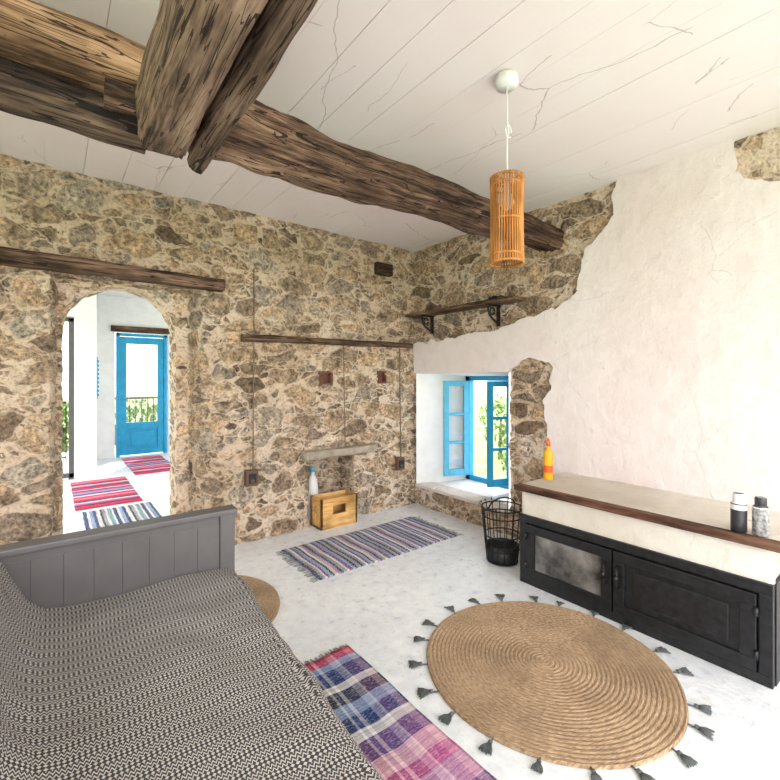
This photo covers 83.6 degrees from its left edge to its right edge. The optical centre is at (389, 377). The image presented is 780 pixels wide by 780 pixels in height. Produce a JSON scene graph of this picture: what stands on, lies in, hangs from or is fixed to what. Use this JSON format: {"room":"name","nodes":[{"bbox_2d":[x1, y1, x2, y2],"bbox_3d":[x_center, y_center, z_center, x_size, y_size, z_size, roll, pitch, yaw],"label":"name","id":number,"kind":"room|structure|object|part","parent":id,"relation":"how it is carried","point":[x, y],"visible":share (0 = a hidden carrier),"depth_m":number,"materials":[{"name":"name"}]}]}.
{"room":"traditional dwelling","nodes":[
{"label":"traditional dwelling","id":0,"kind":"room"},
{"bbox_2d":[67,306,75,317],"bbox_3d":[-5.018,-1.105,5.282,1.970,0.570,0.100,0,0,-38],"label":"wall","id":1,"kind":"structure","parent":0,"point":[72,313],"depth_m":5.82,"materials":[{"name":"white paint"}]},
{"bbox_2d":[62,317,73,478],"bbox_3d":[-4.986,0.270,5.281,1.880,2.160,0.060,0,0,-38],"label":"window","id":2,"kind":"structure","parent":1,"relation":"in","point":[70,475],"depth_m":5.82,"materials":[{"name":"grey paint"}]},
{"bbox_2d":[74,294,96,478],"bbox_3d":[-4.641,-0.020,6.589,0.230,2.740,1.700,0,0,-38],"label":"wall","id":3,"kind":"structure","parent":0,"point":[85,322],"depth_m":5.92,"materials":[{"name":"white paint"}]},
{"bbox_2d":[97,357,98,398],"bbox_3d":[-4.214,0.000,6.268,0.040,0.600,0.170,0,0,-38],"label":"shutter","id":4,"kind":"object","parent":3,"relation":"attached to","point":[97,357],"visible":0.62,"depth_m":6.20,"materials":[{"name":"blue paint"}]},
{"bbox_2d":[62,448,159,461],"bbox_3d":[-4.902,1.450,7.273,5.600,0.100,2.900,0,0,-38],"label":"floor","id":5,"kind":"structure","parent":0,"point":[63,454],"depth_m":7.88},
{"bbox_2d":[62,401,66,460],"bbox_3d":[-6.098,0.890,6.531,2.016,1.020,0.040,0,0,-38],"label":"balcony railing","id":6,"kind":"object","parent":5,"relation":"on","point":[64,402],"visible":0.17,"depth_m":7.14,"materials":[{"name":"black metal"}]},
{"bbox_2d":[115,397,156,444],"bbox_3d":[-4.999,0.890,8.782,2.316,1.020,0.040,0,0,-38],"label":"balcony railing","id":7,"kind":"object","parent":5,"relation":"on","point":[135,398],"visible":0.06,"depth_m":8.77,"materials":[{"name":"black metal"}]},
{"bbox_2d":[98,291,143,298],"bbox_3d":[-3.098,-1.425,5.648,5.450,0.070,5.080,0,0,-38],"label":"ceiling","id":8,"kind":"structure","parent":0,"point":[111,293],"depth_m":7.26,"materials":[{"name":"white paint"}]},
{"bbox_2d":[55,277,190,534],"bbox_3d":[-2.037,0.300,3.357,0.930,2.100,0.220,0,0,-38],"label":"wall","id":9,"kind":"structure","parent":0,"point":[173,307],"depth_m":3.49,"materials":[{"name":"beige stone"}]},
{"bbox_2d":[97,294,170,458],"bbox_3d":[-3.749,-0.020,8.234,3.200,2.740,0.200,0,0,-38],"label":"wall","id":10,"kind":"structure","parent":0,"point":[111,310],"depth_m":7.36,"materials":[{"name":"white paint"}]},
{"bbox_2d":[111,325,169,333],"bbox_3d":[-4.336,-0.840,7.637,0.940,0.100,0.060,0,0,-38],"label":"trim","id":11,"kind":"structure","parent":10,"relation":"attached to","point":[116,328],"depth_m":7.58,"materials":[{"name":"brown wood"}]},
{"bbox_2d":[116,333,166,457],"bbox_3d":[-4.349,0.290,7.654,0.780,2.120,0.138,0,0,-38],"label":"door","id":12,"kind":"structure","parent":10,"relation":"in","point":[132,438],"depth_m":7.63,"materials":[{"name":"blue paint"}]},
{"bbox_2d":[0,153,415,544],"bbox_3d":[-1.669,-0.015,3.389,4.730,2.730,0.300,0,0,-38],"label":"wall","id":13,"kind":"structure","parent":0,"point":[310,282],"depth_m":3.53,"materials":[{"name":"stone"}]},
{"bbox_2d":[0,246,224,291],"bbox_3d":[-1.841,-0.732,3.024,1.330,0.108,0.146,0,0,-38],"label":"lintel","id":14,"kind":"object","parent":13,"relation":"attached to","point":[12,257],"visible":0.99,"depth_m":2.90,"materials":[{"name":"brown wood"}]},
{"bbox_2d":[244,469,257,486],"bbox_3d":[-1.138,0.820,3.578,0.100,0.130,0.076,0,0,-38],"label":"box","id":15,"kind":"object","parent":13,"relation":"attached to","point":[250,476],"visible":1,"depth_m":3.55,"materials":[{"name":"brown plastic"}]},
{"bbox_2d":[252,269,254,469],"bbox_3d":[-1.123,-0.073,3.583,0.019,1.653,0.015,0,0,-38],"label":"conduit","id":16,"kind":"object","parent":13,"relation":"attached to","point":[253,269],"visible":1,"depth_m":3.58,"materials":[{"name":"brown metal"}]},
{"bbox_2d":[317,371,332,384],"bbox_3d":[-0.624,0.000,4.073,0.160,0.130,0.085,0,0,-38],"label":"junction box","id":17,"kind":"object","parent":13,"relation":"in","point":[325,377],"visible":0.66,"depth_m":4.09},
{"bbox_2d":[241,334,412,347],"bbox_3d":[-0.487,-0.332,4.093,1.821,0.074,0.076,0,0,-38],"label":"wooden beam","id":18,"kind":"structure","parent":13,"relation":"attached to","point":[244,337],"depth_m":3.94,"materials":[{"name":"brown wood"}]},
{"bbox_2d":[302,443,377,461],"bbox_3d":[-0.465,0.690,4.105,0.770,0.088,0.159,0,0,-38],"label":"shelf","id":19,"kind":"object","parent":13,"relation":"attached to","point":[307,455],"visible":0.97,"depth_m":4.01,"materials":[{"name":"beige stone"}]},
{"bbox_2d":[343,345,345,445],"bbox_3d":[-0.431,0.165,4.119,0.027,0.950,0.008,0,0,-38],"label":"conduit","id":20,"kind":"object","parent":13,"relation":"attached to","point":[343,345],"visible":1,"depth_m":4.12,"materials":[{"name":"brown metal"}]},
{"bbox_2d":[377,371,386,382],"bbox_3d":[-0.107,-0.010,4.476,0.130,0.130,0.085,0,0,-38],"label":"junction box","id":21,"kind":"object","parent":13,"relation":"in","point":[381,376],"visible":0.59,"depth_m":4.50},
{"bbox_2d":[374,262,392,276],"bbox_3d":[-0.072,-1.100,4.430,0.190,0.124,0.096,0,0,-38],"label":"trim timber end","id":22,"kind":"object","parent":13,"relation":"attached to","point":[381,269],"visible":0.99,"depth_m":4.38,"materials":[{"name":"brown wood"}]},
{"bbox_2d":[394,456,404,469],"bbox_3d":[0.101,0.890,4.542,0.100,0.130,0.076,0,0,-38],"label":"box","id":23,"kind":"object","parent":13,"relation":"attached to","point":[399,464],"visible":1,"depth_m":4.51,"materials":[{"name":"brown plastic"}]},
{"bbox_2d":[399,348,400,456],"bbox_3d":[0.105,0.256,4.537,0.030,1.132,0.012,0,0,-38],"label":"conduit","id":24,"kind":"object","parent":13,"relation":"attached to","point":[399,348],"visible":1,"depth_m":4.53,"materials":[{"name":"brown metal"}]},
{"bbox_2d":[0,0,779,251],"bbox_3d":[0.148,-1.399,1.478,5.450,0.081,5.550,0,0,-38],"label":"ceiling","id":25,"kind":"structure","parent":0,"point":[607,92],"depth_m":2.11,"materials":[{"name":"white paint"}]},
{"bbox_2d":[489,69,524,268],"bbox_3d":[0.524,-0.933,1.957,0.154,0.847,0.154,0,0,-38],"label":"pendant lamp","id":26,"kind":"object","parent":25,"relation":"hanging from","point":[506,81],"visible":1,"depth_m":1.91,"materials":[{"name":"orange wicker"}]},
{"bbox_3d":[0.524,-0.815,1.957,0.064,0.130,0.064,0,0,-38],"label":"bulb","id":27,"kind":"part","parent":26,"relation":"part of","materials":[{"name":"glass"}]},
{"bbox_3d":[0.524,-0.705,1.957,0.154,0.390,0.154,0,0,-38],"label":"lamp shade","id":28,"kind":"part","parent":26,"relation":"part of","materials":[{"name":"orange wicker"}]},
{"bbox_3d":[0.534,-1.105,1.964,0.046,0.410,0.007,0,0,-38],"label":"cord","id":29,"kind":"part","parent":26,"relation":"part of","materials":[{"name":"white plastic"}]},
{"bbox_2d":[62,452,779,779],"bbox_3d":[-1.392,1.400,3.416,5.400,0.100,10.500,0,0,-38],"label":"floor","id":30,"kind":"structure","parent":0,"point":[377,609],"depth_m":2.43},
{"bbox_2d":[71,476,142,510],"bbox_3d":[-3.401,1.343,5.182,0.606,0.012,1.458,0,0,-38],"label":"rug","id":31,"kind":"object","parent":30,"relation":"on","point":[90,494],"visible":1,"depth_m":5.06,"materials":[{"name":"multicoloured fabric"}]},
{"bbox_2d":[82,502,161,529],"bbox_3d":[-2.643,1.343,4.290,0.606,0.012,0.629,0,0,-38],"label":"rug","id":32,"kind":"object","parent":30,"relation":"on","point":[141,511],"visible":0.99,"depth_m":4.25,"materials":[{"name":"fabric"}]},
{"bbox_2d":[121,455,170,474],"bbox_3d":[-3.786,1.343,6.842,0.580,0.012,1.563,0,0,-38],"label":"rug","id":33,"kind":"object","parent":30,"relation":"on","point":[139,465],"visible":0.94,"depth_m":6.76,"materials":[{"name":"fabric"}]},
{"bbox_2d":[0,505,383,779],"bbox_3d":[-0.470,0.965,0.943,0.976,0.769,2.150,0,0,-38],"label":"daybed","id":34,"kind":"object","parent":30,"relation":"on","point":[136,650],"visible":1,"depth_m":1.27,"materials":[{"name":"grey fabric"}]},
{"bbox_3d":[-1.075,0.973,1.752,0.895,0.755,0.085,0,0,-38],"label":"headboard","id":35,"kind":"part","parent":34,"relation":"part of","materials":[{"name":"grey paint"}]},
{"bbox_2d":[238,575,279,621],"bbox_3d":[-1.124,1.343,2.499,0.960,0.013,0.958,0,0,-38],"label":"round jute rug","id":36,"kind":"object","parent":30,"relation":"on","point":[266,595],"visible":0.05,"depth_m":2.67,"materials":[{"name":"beige wicker"}]},
{"bbox_2d":[307,466,317,522],"bbox_3d":[-0.730,1.090,4.096,0.110,0.520,0.110,0,0,-38],"label":"detergent bottle","id":37,"kind":"object","parent":30,"relation":"on","point":[312,480],"visible":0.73,"depth_m":4.05,"materials":[{"name":"white plastic"}]},
{"bbox_2d":[311,489,356,530],"bbox_3d":[-0.519,1.215,4.044,0.380,0.270,0.200,0,0,-38],"label":"wooden crate","id":38,"kind":"object","parent":30,"relation":"on","point":[329,510],"visible":1,"depth_m":3.98,"materials":[{"name":"brown wood"}]},
{"bbox_2d":[276,516,463,582],"bbox_3d":[-0.130,1.343,3.559,1.456,0.013,0.646,0,0,-38],"label":"rag rug","id":39,"kind":"object","parent":30,"relation":"on","point":[335,555],"visible":1,"depth_m":3.47,"materials":[{"name":"multicoloured fabric"}]},
{"bbox_2d":[304,644,496,779],"bbox_3d":[0.086,1.343,1.398,0.509,0.014,1.684,0,0,-38],"label":"plaid rug","id":40,"kind":"object","parent":30,"relation":"on","point":[400,742],"visible":0.59,"depth_m":1.68,"materials":[{"name":"multicoloured fabric"}]},
{"bbox_2d":[479,497,521,566],"bbox_3d":[0.828,1.115,3.217,0.346,0.461,0.346,0,0,-38],"label":"wire basket","id":41,"kind":"object","parent":30,"relation":"on","point":[500,551],"visible":0.92,"depth_m":3.15,"materials":[{"name":"black metal"}]},
{"bbox_2d":[408,594,714,779],"bbox_3d":[0.733,1.341,2.067,1.283,0.017,1.282,0,0,-38],"label":"round jute rug","id":42,"kind":"object","parent":30,"relation":"on","point":[550,683],"visible":1,"depth_m":1.89,"materials":[{"name":"beige wicker"}]},
{"bbox_2d":[514,472,779,689],"bbox_3d":[1.558,1.029,2.455,0.661,0.642,1.620,0,0,-38],"label":"base cabinet","id":43,"kind":"object","parent":30,"relation":"on","point":[669,567],"visible":1,"depth_m":2.27,"materials":[{"name":"paint"}]},
{"bbox_2d":[543,438,552,479],"bbox_3d":[1.112,0.566,3.064,0.064,0.290,0.064,0,0,-38],"label":"bottle","id":44,"kind":"object","parent":43,"relation":"on","point":[547,454],"visible":1,"depth_m":3.04,"materials":[{"name":"orange plastic"}]},
{"bbox_2d":[730,492,746,532],"bbox_3d":[1.612,0.621,2.015,0.062,0.175,0.062,0,0,-38],"label":"spray can","id":45,"kind":"object","parent":43,"relation":"on","point":[738,506],"visible":1,"depth_m":1.99,"materials":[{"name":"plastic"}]},
{"bbox_2d":[752,496,769,536],"bbox_3d":[1.674,0.623,1.968,0.062,0.170,0.062,0,0,-38],"label":"spray can","id":46,"kind":"object","parent":43,"relation":"on","point":[760,510],"visible":1,"depth_m":1.95,"materials":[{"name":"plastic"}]},
{"bbox_3d":[1.904,1.125,2.088,0.560,0.450,0.024,0,0,-38],"label":"panel","id":47,"kind":"part","parent":43,"relation":"part of","materials":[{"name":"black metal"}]},
{"bbox_2d":[413,127,779,537],"bbox_3d":[1.838,-0.015,2.685,0.001,2.730,5.180,0,0,-38],"label":"wall","id":48,"kind":"structure","parent":0,"point":[456,271],"depth_m":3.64,"materials":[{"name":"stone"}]},
{"bbox_2d":[103,77,563,251],"bbox_3d":[0.131,-1.068,2.509,2.992,0.283,0.301,0,0,-38],"label":"ceiling beam","id":49,"kind":"structure","parent":48,"relation":"attached to","point":[266,141],"depth_m":2.15,"materials":[{"name":"brown wood"}]},
{"bbox_2d":[134,0,267,159],"bbox_3d":[0.194,-0.961,0.272,0.197,0.294,3.392,0,0,-38],"label":"tie beam","id":50,"kind":"structure","parent":49,"relation":"attached to","point":[192,46],"depth_m":1.18,"materials":[{"name":"brown wood"}]},
{"bbox_2d":[187,0,317,173],"bbox_3d":[0.259,-0.985,0.389,0.108,0.293,3.500,0,0,-37],"label":"tie beam","id":51,"kind":"structure","parent":49,"relation":"attached to","point":[278,23],"depth_m":1.25,"materials":[{"name":"brown wood"}]},
{"bbox_2d":[415,482,508,511],"bbox_3d":[0.704,1.137,4.236,0.205,0.035,1.160,0,0,-38],"label":"window sill","id":52,"kind":"structure","parent":48,"relation":"attached to","point":[470,497],"depth_m":4.19,"materials":[{"name":"beige stone"}]},
{"bbox_2d":[416,372,510,507],"bbox_3d":[0.859,0.550,4.350,0.540,1.200,1.190,0,0,-38],"label":"window recess","id":53,"kind":"object","parent":48,"relation":"in","point":[429,386],"visible":0.6,"depth_m":4.69,"materials":[{"name":"white paint"}]},
{"bbox_2d":[466,376,508,488],"bbox_3d":[1.061,0.540,4.539,0.070,1.120,0.660,0,0,-38],"label":"frame","id":54,"kind":"object","parent":53,"relation":"attached to","point":[471,379],"visible":0.46,"depth_m":4.74,"materials":[{"name":"blue paint"}]},
{"bbox_2d":[443,381,468,475],"bbox_3d":[0.714,0.540,4.705,0.280,1.020,0.035,0,0,-13],"label":"window","id":55,"kind":"structure","parent":54,"relation":"attached to","point":[465,470],"depth_m":4.69,"materials":[{"name":"blue paint"}]},
{"bbox_2d":[487,381,508,487],"bbox_3d":[1.069,0.540,4.238,0.280,1.020,0.035,0,0,-20],"label":"window","id":56,"kind":"structure","parent":54,"relation":"attached to","point":[491,482],"depth_m":4.19,"materials":[{"name":"blue paint"}]},
{"bbox_2d":[405,295,525,333],"bbox_3d":[0.640,-0.557,4.078,0.180,0.215,1.350,0,0,-38],"label":"wall shelf","id":57,"kind":"object","parent":48,"relation":"attached to","point":[496,302],"visible":1,"depth_m":3.90,"materials":[{"name":"brown wood"}]},
{"bbox_2d":[488,295,503,298],"bbox_3d":[0.906,-0.681,3.720,0.060,0.038,0.164,0,0,-38],"label":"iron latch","id":58,"kind":"object","parent":57,"relation":"on","point":[493,297],"visible":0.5,"depth_m":3.71,"materials":[{"name":"black metal"}]},
{"bbox_3d":[-2.331,-0.005,0.308,0.100,2.710,3.750,0,0,-38],"label":"wall","id":59,"kind":"structure","parent":0,"visible":0},
{"bbox_2d":[0,56,145,153],"bbox_3d":[-1.739,-0.990,1.136,1.955,0.206,0.224,0,0,-38],"label":"ceiling beam","id":60,"kind":"structure","parent":59,"relation":"attached to","point":[27,92],"depth_m":1.51,"materials":[{"name":"brown wood"}]},
{"bbox_2d":[0,0,145,92],"bbox_3d":[-1.586,-1.124,1.101,2.151,0.209,0.216,0,0,-38],"label":"ceiling beam","id":61,"kind":"structure","parent":59,"relation":"attached to","point":[34,35],"depth_m":1.43,"materials":[{"name":"brown wood"}]},
{"label":"outside","id":62,"kind":"structure","parent":0,"visible":0},
{"bbox_2d":[62,395,505,478],"bbox_3d":[-5.269,2.175,14.908,70.000,0.150,90.000,0,0,-38],"label":"ground","id":63,"kind":"structure","parent":62,"point":[480,444],"depth_m":17.11,"materials":[{"name":"white"}]},
{"bbox_2d":[62,402,68,452],"bbox_3d":[-7.405,1.303,9.794,1.581,1.598,1.465,0,0,23],"label":"shrub","id":64,"kind":"object","parent":63,"relation":"on","point":[63,407],"visible":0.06,"depth_m":9.80,"materials":[{"name":"green plant"}]},
{"bbox_2d":[62,404,134,450],"bbox_3d":[-6.763,1.262,10.189,1.639,1.679,1.565,0,0,-4],"label":"shrub","id":65,"kind":"object","parent":63,"relation":"on","point":[63,446],"visible":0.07,"depth_m":9.93,"materials":[{"name":"green plant"}]},
{"bbox_2d":[115,399,155,438],"bbox_3d":[-6.289,1.292,10.870,1.586,1.620,1.577,0,0,14],"label":"shrub","id":66,"kind":"object","parent":63,"relation":"on","point":[127,400],"visible":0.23,"depth_m":10.81,"materials":[{"name":"green plant"}]},
{"bbox_2d":[137,403,156,421],"bbox_3d":[-5.606,1.281,11.124,1.596,1.642,1.549,0,0,-38],"label":"shrub","id":67,"kind":"object","parent":63,"relation":"on","point":[155,406],"visible":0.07,"depth_m":10.80,"materials":[{"name":"green plant"}]},
{"bbox_2d":[478,392,505,453],"bbox_3d":[2.956,1.239,11.665,1.167,1.724,1.235,0,0,-38],"label":"shrub","id":68,"kind":"object","parent":63,"relation":"on","point":[499,406],"visible":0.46,"depth_m":11.64,"materials":[{"name":"green plant"}]},
{"bbox_2d":[497,419,505,471],"bbox_3d":[2.459,1.335,8.250,0.857,1.534,0.891,0,0,3],"label":"shrub","id":69,"kind":"object","parent":63,"relation":"on","point":[501,432],"visible":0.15,"depth_m":8.29,"materials":[{"name":"green plant"}]}
]}

